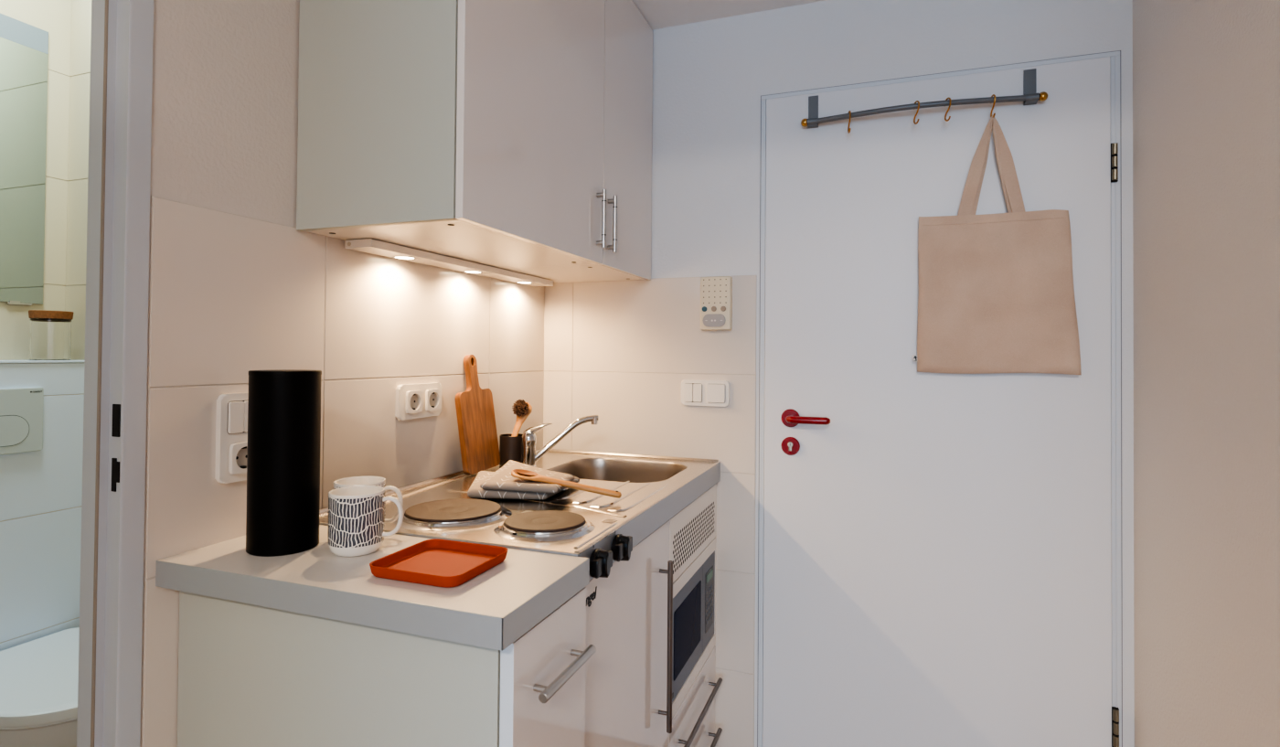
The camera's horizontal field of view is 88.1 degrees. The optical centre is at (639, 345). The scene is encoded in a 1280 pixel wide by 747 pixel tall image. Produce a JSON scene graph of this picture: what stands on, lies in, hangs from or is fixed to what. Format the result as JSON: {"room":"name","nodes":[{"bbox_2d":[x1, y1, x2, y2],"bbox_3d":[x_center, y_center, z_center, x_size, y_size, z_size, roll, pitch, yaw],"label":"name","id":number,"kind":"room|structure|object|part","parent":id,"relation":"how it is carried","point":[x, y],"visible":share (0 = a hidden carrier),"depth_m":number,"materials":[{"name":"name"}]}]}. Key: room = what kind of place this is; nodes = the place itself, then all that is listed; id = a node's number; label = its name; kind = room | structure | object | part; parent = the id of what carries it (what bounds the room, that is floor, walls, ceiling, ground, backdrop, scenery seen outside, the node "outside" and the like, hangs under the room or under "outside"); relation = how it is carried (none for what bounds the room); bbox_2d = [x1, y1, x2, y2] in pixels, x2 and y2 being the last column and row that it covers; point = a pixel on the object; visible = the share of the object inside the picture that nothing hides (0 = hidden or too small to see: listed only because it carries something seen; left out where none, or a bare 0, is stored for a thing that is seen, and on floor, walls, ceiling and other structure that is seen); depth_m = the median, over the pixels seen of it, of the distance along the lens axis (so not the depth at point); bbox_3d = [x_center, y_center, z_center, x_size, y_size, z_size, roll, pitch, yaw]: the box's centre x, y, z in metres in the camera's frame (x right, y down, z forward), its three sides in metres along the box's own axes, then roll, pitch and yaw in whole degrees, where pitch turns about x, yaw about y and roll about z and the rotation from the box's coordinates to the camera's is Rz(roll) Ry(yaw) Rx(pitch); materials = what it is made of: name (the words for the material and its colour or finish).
{"room":"kitchen","nodes":[
{"label":"kitchen","id":0,"kind":"room"},
{"bbox_2d":[0,0,71,360],"bbox_3d":[-2.193,-0.133,1.185,0.104,2.720,2.160,0,-1,20],"label":"wall","id":1,"kind":"structure","parent":0,"point":[53,16],"depth_m":2.05,"materials":[{"name":"beige tile"}]},
{"bbox_2d":[0,13,48,305],"bbox_3d":[-1.925,-0.545,1.748,0.010,0.844,0.599,0,-1,20],"label":"bathroom mirror","id":2,"kind":"object","parent":1,"relation":"attached to","point":[24,47],"visible":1,"depth_m":1.97,"materials":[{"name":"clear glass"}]},
{"bbox_2d":[0,359,84,650],"bbox_3d":[-2.058,0.628,1.120,0.208,1.197,1.956,0,-1,20],"label":"wall","id":3,"kind":"structure","parent":0,"point":[41,491],"depth_m":1.86,"materials":[{"name":"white tile"}]},
{"bbox_2d":[0,387,43,455],"bbox_3d":[-1.716,0.204,1.739,0.014,0.176,0.246,0,-1,20],"label":"flush plate","id":4,"kind":"object","parent":3,"relation":"attached to","point":[21,409],"visible":1,"depth_m":1.80,"materials":[{"name":"grey plastic"}]},
{"bbox_2d":[0,627,79,746],"bbox_3d":[-1.468,0.976,1.663,0.536,0.326,0.376,0,-1,20],"label":"toilet","id":5,"kind":"object","parent":3,"relation":"attached to","point":[39,677],"visible":0.37,"depth_m":1.54,"materials":[{"name":"white ceramic"}]},
{"bbox_3d":[-1.464,0.849,1.663,0.512,0.010,0.370,0,-1,20],"label":"seat","id":6,"kind":"part","parent":5,"relation":"part of","materials":[{"name":"white plastic"}]},
{"bbox_3d":[-1.479,0.997,1.666,0.514,0.285,0.355,0,-1,20],"label":"bowl","id":7,"kind":"part","parent":5,"relation":"part of","materials":[{"name":"white ceramic"}]},
{"bbox_2d":[28,309,73,360],"bbox_3d":[-1.747,-0.028,1.962,0.101,0.145,0.101,0,-1,20],"label":"storage jar","id":8,"kind":"object","parent":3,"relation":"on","point":[49,331],"visible":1,"depth_m":1.93,"materials":[{"name":"clear glass"}]},
{"bbox_3d":[-1.746,-0.085,1.963,0.101,0.031,0.101,0,-1,20],"label":"cork lid","id":9,"kind":"part","parent":8,"relation":"part of","materials":[{"name":"brown wood"}]},
{"bbox_2d":[65,0,91,360],"bbox_3d":[-1.190,-0.115,1.913,1.290,2.720,0.104,0,-1,20],"label":"wall","id":10,"kind":"structure","parent":0,"point":[80,9],"depth_m":2.07,"materials":[{"name":"beige tile"}]},
{"bbox_2d":[139,0,544,746],"bbox_3d":[-1.571,-0.131,-1.097,0.068,2.662,7.100,0,-1,20],"label":"wall","id":11,"kind":"structure","parent":0,"point":[235,289],"depth_m":1.20,"materials":[{"name":"white tile"}]},
{"bbox_2d":[76,0,153,746],"bbox_3d":[-0.942,0.214,0.631,0.070,2.030,0.852,0,-1,20],"label":"trim","id":12,"kind":"structure","parent":11,"relation":"attached to","point":[121,82],"depth_m":1.00,"materials":[{"name":"grey paint"}]},
{"bbox_2d":[214,392,248,483],"bbox_3d":[-0.699,0.161,1.162,0.021,0.154,0.082,0,-1,20],"label":"socket","id":13,"kind":"object","parent":11,"relation":"attached to","point":[231,419],"visible":0.56,"depth_m":1.14,"materials":[{"name":"white plastic"}]},
{"bbox_2d":[394,382,441,420],"bbox_3d":[-0.533,0.136,1.615,0.021,0.083,0.159,0,-1,20],"label":"double socket","id":14,"kind":"object","parent":11,"relation":"attached to","point":[421,400],"visible":1,"depth_m":1.60,"materials":[{"name":"white plastic"}]},
{"bbox_2d":[296,0,606,267],"bbox_3d":[-0.366,-0.615,1.505,0.404,0.797,0.616,0,-1,20],"label":"upper cabinet","id":15,"kind":"object","parent":11,"relation":"attached to","point":[472,131],"visible":0.88,"depth_m":1.26,"materials":[{"name":"white laminate"}]},
{"bbox_3d":[-0.489,-0.620,1.231,0.361,0.796,0.016,0,-1,20],"label":"panel","id":16,"kind":"part","parent":15,"relation":"part of","materials":[{"name":"grey"}]},
{"bbox_2d":[344,238,553,286],"bbox_3d":[-0.448,-0.204,1.753,0.068,0.019,0.808,0,-1,20],"label":"lamp","id":17,"kind":"object","parent":15,"relation":"attached to","point":[366,245],"visible":1,"depth_m":1.60,"materials":[{"name":"white"}]},
{"bbox_3d":[-0.207,-0.614,1.447,0.016,0.796,0.614,0,-1,20],"label":"door","id":18,"kind":"part","parent":15,"relation":"part of","materials":[{"name":"white"}]},
{"bbox_3d":[-0.098,-0.323,1.689,0.025,0.150,0.012,0,-1,20],"label":"handle","id":19,"kind":"part","parent":15,"relation":"part of","materials":[{"name":"silver metal"}]},
{"bbox_2d":[632,0,825,29],"bbox_3d":[0.125,-1.070,0.945,1.840,0.100,2.370,0,-1,20],"label":"ceiling","id":20,"kind":"structure","parent":0,"point":[658,14],"depth_m":1.98,"materials":[{"name":"white paint"}]},
{"bbox_2d":[543,0,1134,746],"bbox_3d":[0.501,0.129,1.983,1.840,2.262,0.124,0,-1,20],"label":"wall","id":21,"kind":"structure","parent":0,"point":[621,352],"depth_m":2.00,"materials":[{"name":"white paint"}]},
{"bbox_2d":[499,0,652,283],"bbox_3d":[-0.194,-0.607,1.977,0.404,0.797,0.386,0,-1,20],"label":"upper cabinet","id":22,"kind":"object","parent":21,"relation":"attached to","point":[628,37],"visible":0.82,"depth_m":1.90,"materials":[{"name":"white"}]},
{"bbox_3d":[-0.072,-0.321,1.759,0.025,0.150,0.012,0,-1,20],"label":"handle","id":23,"kind":"part","parent":22,"relation":"part of","materials":[{"name":"silver metal"}]},
{"bbox_3d":[-0.035,-0.606,1.919,0.016,0.796,0.384,0,-1,20],"label":"door","id":24,"kind":"part","parent":22,"relation":"part of","materials":[{"name":"white laminate"}]},
{"bbox_2d":[680,379,729,406],"bbox_3d":[0.197,0.146,2.019,0.151,0.079,0.016,0,-1,20],"label":"light switch","id":25,"kind":"object","parent":21,"relation":"attached to","point":[694,392],"visible":1,"depth_m":2.02,"materials":[{"name":"white plastic"}]},
{"bbox_2d":[700,276,732,330],"bbox_3d":[0.230,-0.126,2.002,0.094,0.162,0.035,0,-1,20],"label":"intercom","id":26,"kind":"object","parent":21,"relation":"attached to","point":[716,292],"visible":1,"depth_m":1.99,"materials":[{"name":"beige plastic"}]},
{"bbox_2d":[757,50,1122,746],"bbox_3d":[0.799,0.257,1.865,0.909,2.006,0.116,0,-1,20],"label":"trim","id":27,"kind":"structure","parent":21,"relation":"attached to","point":[1115,56],"depth_m":1.67,"materials":[{"name":"white paint"}]},
{"bbox_2d":[762,56,1119,746],"bbox_3d":[0.777,0.260,1.795,0.882,1.983,0.104,0,-1,20],"label":"door","id":28,"kind":"structure","parent":21,"relation":"in","point":[937,547],"depth_m":1.81,"materials":[{"name":"white paint"}]},
{"bbox_3d":[0.476,0.212,1.881,0.125,0.021,0.054,0,-1,20],"label":"handle","id":29,"kind":"part","parent":28,"relation":"part of","materials":[{"name":"red plastic"}]},
{"bbox_2d":[847,110,851,133],"bbox_3d":[0.585,-0.624,1.849,0.004,0.062,0.028,0,-1,6],"label":"s-hook","id":30,"kind":"object","parent":28,"relation":"hanging from","point":[849,112],"visible":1,"depth_m":1.84,"materials":[{"name":"gold metal"}]},
{"bbox_2d":[913,100,919,124],"bbox_3d":[0.741,-0.624,1.776,0.004,0.063,0.028,1,-1,-11],"label":"s-hook","id":31,"kind":"object","parent":28,"relation":"hanging from","point":[918,101],"visible":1,"depth_m":1.77,"materials":[{"name":"gold metal"}]},
{"bbox_3d":[0.753,-0.675,1.798,0.620,0.095,0.063,0,-1,20],"label":"coat rail","id":32,"kind":"part","parent":28,"relation":"part of","materials":[{"name":"grey metal"}]},
{"bbox_2d":[944,97,951,121],"bbox_3d":[0.814,-0.624,1.752,0.004,0.063,0.028,1,-1,-11],"label":"s-hook","id":33,"kind":"object","parent":28,"relation":"hanging from","point":[946,99],"visible":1,"depth_m":1.75,"materials":[{"name":"gold metal"}]},
{"bbox_2d":[990,94,995,117],"bbox_3d":[0.921,-0.623,1.727,0.004,0.063,0.028,0,-1,3],"label":"s-hook","id":34,"kind":"object","parent":28,"relation":"hanging from","point":[994,95],"visible":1,"depth_m":1.72,"materials":[{"name":"gold metal"}]},
{"bbox_2d":[913,114,1081,374],"bbox_3d":[0.927,-0.263,1.733,0.391,0.678,0.036,0,-1,20],"label":"tote bag","id":35,"kind":"object","parent":34,"relation":"hanging from","point":[997,291],"visible":1,"depth_m":1.73,"materials":[{"name":"fabric"}]},
{"bbox_2d":[1132,0,1279,746],"bbox_3d":[0.903,0.112,0.577,0.120,2.262,2.250,0,-1,20],"label":"wall","id":36,"kind":"structure","parent":0,"point":[1206,73],"depth_m":1.29,"materials":[{"name":"white paint"}]},
{"bbox_3d":[-0.739,1.253,-1.372,4.900,0.100,7.400,0,-1,20],"label":"floor","id":37,"kind":"structure","parent":0,"visible":0},
{"bbox_2d":[176,586,596,746],"bbox_3d":[-0.404,0.811,1.055,0.649,0.856,0.223,0,-1,20],"label":"base cabinet","id":38,"kind":"object","parent":37,"relation":"on","point":[250,675],"visible":0.8,"depth_m":0.96,"materials":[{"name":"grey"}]},
{"bbox_2d":[155,524,589,650],"bbox_3d":[-0.419,0.359,1.049,0.625,0.041,0.260,0,-1,20],"label":"countertop","id":39,"kind":"structure","parent":38,"relation":"on","point":[496,607],"depth_m":0.95,"materials":[{"name":"white laminate"},{"name":"grey plastic edging"}]},
{"bbox_2d":[245,369,321,556],"bbox_3d":[-0.597,0.191,1.111,0.109,0.296,0.109,0,-1,20],"label":"canister","id":40,"kind":"object","parent":39,"relation":"on","point":[284,405],"visible":1,"depth_m":1.07,"materials":[{"name":"black metal"}]},
{"bbox_3d":[-0.596,0.046,1.113,0.109,0.008,0.109,0,-1,20],"label":"lid","id":41,"kind":"part","parent":40,"relation":"part of","materials":[{"name":"black metal"}]},
{"bbox_2d":[327,485,403,556],"bbox_3d":[-0.458,0.289,1.096,0.106,0.100,0.087,1,-1,-37],"label":"coffee mug","id":42,"kind":"object","parent":39,"relation":"on","point":[356,513],"visible":1,"depth_m":1.06,"materials":[{"name":"white ceramic"}]},
{"bbox_3d":[-0.410,0.283,1.094,0.036,0.066,0.010,1,-1,-4],"label":"handle","id":43,"kind":"part","parent":42,"relation":"part of","materials":[{"name":"white ceramic"}]},
{"bbox_2d":[333,476,403,522],"bbox_3d":[-0.489,0.290,1.182,0.106,0.100,0.087,1,-1,-37],"label":"coffee mug","id":44,"kind":"object","parent":39,"relation":"on","point":[378,481],"visible":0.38,"depth_m":1.18,"materials":[{"name":"white ceramic"}]},
{"bbox_3d":[-0.441,0.284,1.180,0.036,0.066,0.010,1,-1,-4],"label":"handle","id":45,"kind":"part","parent":44,"relation":"part of","materials":[{"name":"white ceramic"}]},
{"bbox_2d":[369,538,508,587],"bbox_3d":[-0.303,0.330,1.008,0.158,0.018,0.154,0,-1,20],"label":"serving tray","id":46,"kind":"object","parent":39,"relation":"on","point":[445,563],"visible":1,"depth_m":1.01,"materials":[{"name":"orange plastic"}]},
{"bbox_3d":[-0.137,0.763,0.959,0.020,0.750,0.223,0,-1,20],"label":"door","id":47,"kind":"part","parent":38,"relation":"part of","materials":[{"name":"white laminate"}]},
{"bbox_3d":[-0.110,0.470,0.957,0.031,0.014,0.160,0,-1,20],"label":"handle","id":48,"kind":"part","parent":38,"relation":"part of","materials":[{"name":"silver metal"}]},
{"bbox_2d":[584,520,672,746],"bbox_3d":[-0.274,0.814,1.408,0.602,0.822,0.517,0,-1,20],"label":"base cabinet","id":49,"kind":"object","parent":37,"relation":"on","point":[629,612],"visible":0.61,"depth_m":1.34,"materials":[{"name":"white"}]},
{"bbox_2d":[319,448,720,580],"bbox_3d":[-0.200,0.418,1.638,0.636,0.178,0.996,0,-1,20],"label":"cooktop with sink","id":50,"kind":"object","parent":49,"relation":"on","point":[604,529],"visible":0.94,"depth_m":1.38,"materials":[{"name":"silver metal"}]},
{"bbox_2d":[454,354,500,475],"bbox_3d":[-0.446,0.184,1.804,0.057,0.317,0.160,0,-1,20],"label":"cutting board","id":51,"kind":"object","parent":50,"relation":"on","point":[474,406],"visible":1,"depth_m":1.79,"materials":[{"name":"brown wood"}]},
{"bbox_2d":[499,433,522,466],"bbox_3d":[-0.369,0.303,1.917,0.075,0.087,0.075,0,-1,20],"label":"utensil cup","id":52,"kind":"object","parent":50,"relation":"on","point":[510,447],"visible":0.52,"depth_m":1.88,"materials":[{"name":"black ceramic"}]},
{"bbox_2d":[512,399,532,436],"bbox_3d":[-0.350,0.249,1.923,0.056,0.184,0.063,0,-1,20],"label":"dish brush","id":53,"kind":"object","parent":52,"relation":"in","point":[522,409],"visible":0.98,"depth_m":1.93,"materials":[{"name":"brown wood"}]},
{"bbox_2d":[467,459,579,500],"bbox_3d":[-0.286,0.318,1.576,0.327,0.042,0.302,0,-1,20],"label":"tea towel","id":54,"kind":"object","parent":50,"relation":"on","point":[499,484],"visible":0.88,"depth_m":1.45,"materials":[{"name":"fabric"}]},
{"bbox_2d":[511,469,621,498],"bbox_3d":[-0.162,0.304,1.453,0.246,0.057,0.056,0,-1,4],"label":"wooden spoon","id":55,"kind":"object","parent":54,"relation":"on","point":[521,474],"visible":1,"depth_m":1.45,"materials":[{"name":"brown wood"}]},
{"bbox_2d":[521,414,598,467],"bbox_3d":[-0.228,0.275,1.897,0.220,0.147,0.043,1,-1,-12],"label":"kitchen faucet","id":56,"kind":"object","parent":50,"relation":"on","point":[528,439],"visible":0.84,"depth_m":1.88,"materials":[{"name":"silver metal"}]},
{"bbox_3d":[-0.293,0.245,1.885,0.085,0.048,0.036,1,-1,-17],"label":"lever","id":57,"kind":"part","parent":56,"relation":"part of","materials":[{"name":"silver metal"}]},
{"bbox_3d":[-0.066,0.369,1.119,0.029,0.049,0.066,0,-1,20],"label":"control knob","id":58,"kind":"part","parent":50,"relation":"part of","materials":[{"name":"black plastic"}]},
{"bbox_2d":[545,458,687,482],"bbox_3d":[-0.066,0.430,1.862,0.358,0.163,0.340,0,-1,20],"label":"sink basin","id":59,"kind":"object","parent":50,"relation":"in","point":[611,470],"depth_m":2.02,"materials":[{"name":"silver metal"}]},
{"bbox_3d":[-0.032,0.371,1.210,0.029,0.049,0.066,0,-1,20],"label":"control knob","id":60,"kind":"part","parent":50,"relation":"part of","materials":[{"name":"black plastic"}]},
{"bbox_3d":[0.058,0.674,1.485,0.032,0.380,0.012,0,-1,20],"label":"handle","id":61,"kind":"part","parent":49,"relation":"part of","materials":[{"name":"silver metal"}]},
{"bbox_2d":[668,483,722,746],"bbox_3d":[-0.104,0.823,1.875,0.602,0.820,0.471,0,-1,20],"label":"base cabinet","id":62,"kind":"object","parent":37,"relation":"on","point":[693,529],"visible":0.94,"depth_m":1.79,"materials":[{"name":"white laminate"}]},
{"bbox_3d":[0.140,0.977,1.783,0.018,0.147,0.471,0,-1,20],"label":"drawer","id":63,"kind":"part","parent":62,"relation":"part of","materials":[{"name":"white"}]},
{"bbox_3d":[0.143,0.496,1.790,0.018,0.160,0.471,0,-1,20],"label":"vent panel","id":64,"kind":"part","parent":62,"relation":"part of","materials":[{"name":"white metal"}]},
{"bbox_2d":[672,550,714,702],"bbox_3d":[-0.056,0.738,1.861,0.440,0.249,0.441,0,-1,20],"label":"microwave oven","id":65,"kind":"object","parent":62,"relation":"in","point":[693,605],"visible":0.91,"depth_m":1.76,"materials":[{"name":"silver metal"}]},
{"bbox_3d":[0.193,0.741,1.929,0.016,0.249,0.143,0,-1,20],"label":"control panel","id":66,"kind":"part","parent":65,"relation":"part of","materials":[{"name":"silver metal"}]},
{"bbox_3d":[0.141,0.739,1.786,0.018,0.322,0.471,0,-1,20],"label":"filler frame","id":67,"kind":"part","parent":62,"relation":"part of","materials":[{"name":"white laminate"}]},
{"bbox_3d":[0.164,0.982,1.777,0.032,0.012,0.375,0,-1,20],"label":"handle","id":68,"kind":"part","parent":62,"relation":"part of","materials":[{"name":"silver metal"}]},
{"bbox_3d":[0.138,1.126,1.781,0.018,0.146,0.471,0,-1,20],"label":"drawer","id":69,"kind":"part","parent":62,"relation":"part of","materials":[{"name":"white"}]},
{"bbox_3d":[0.163,1.128,1.775,0.032,0.012,0.375,0,-1,20],"label":"handle","id":70,"kind":"part","parent":62,"relation":"part of","materials":[{"name":"silver metal"}]}
]}

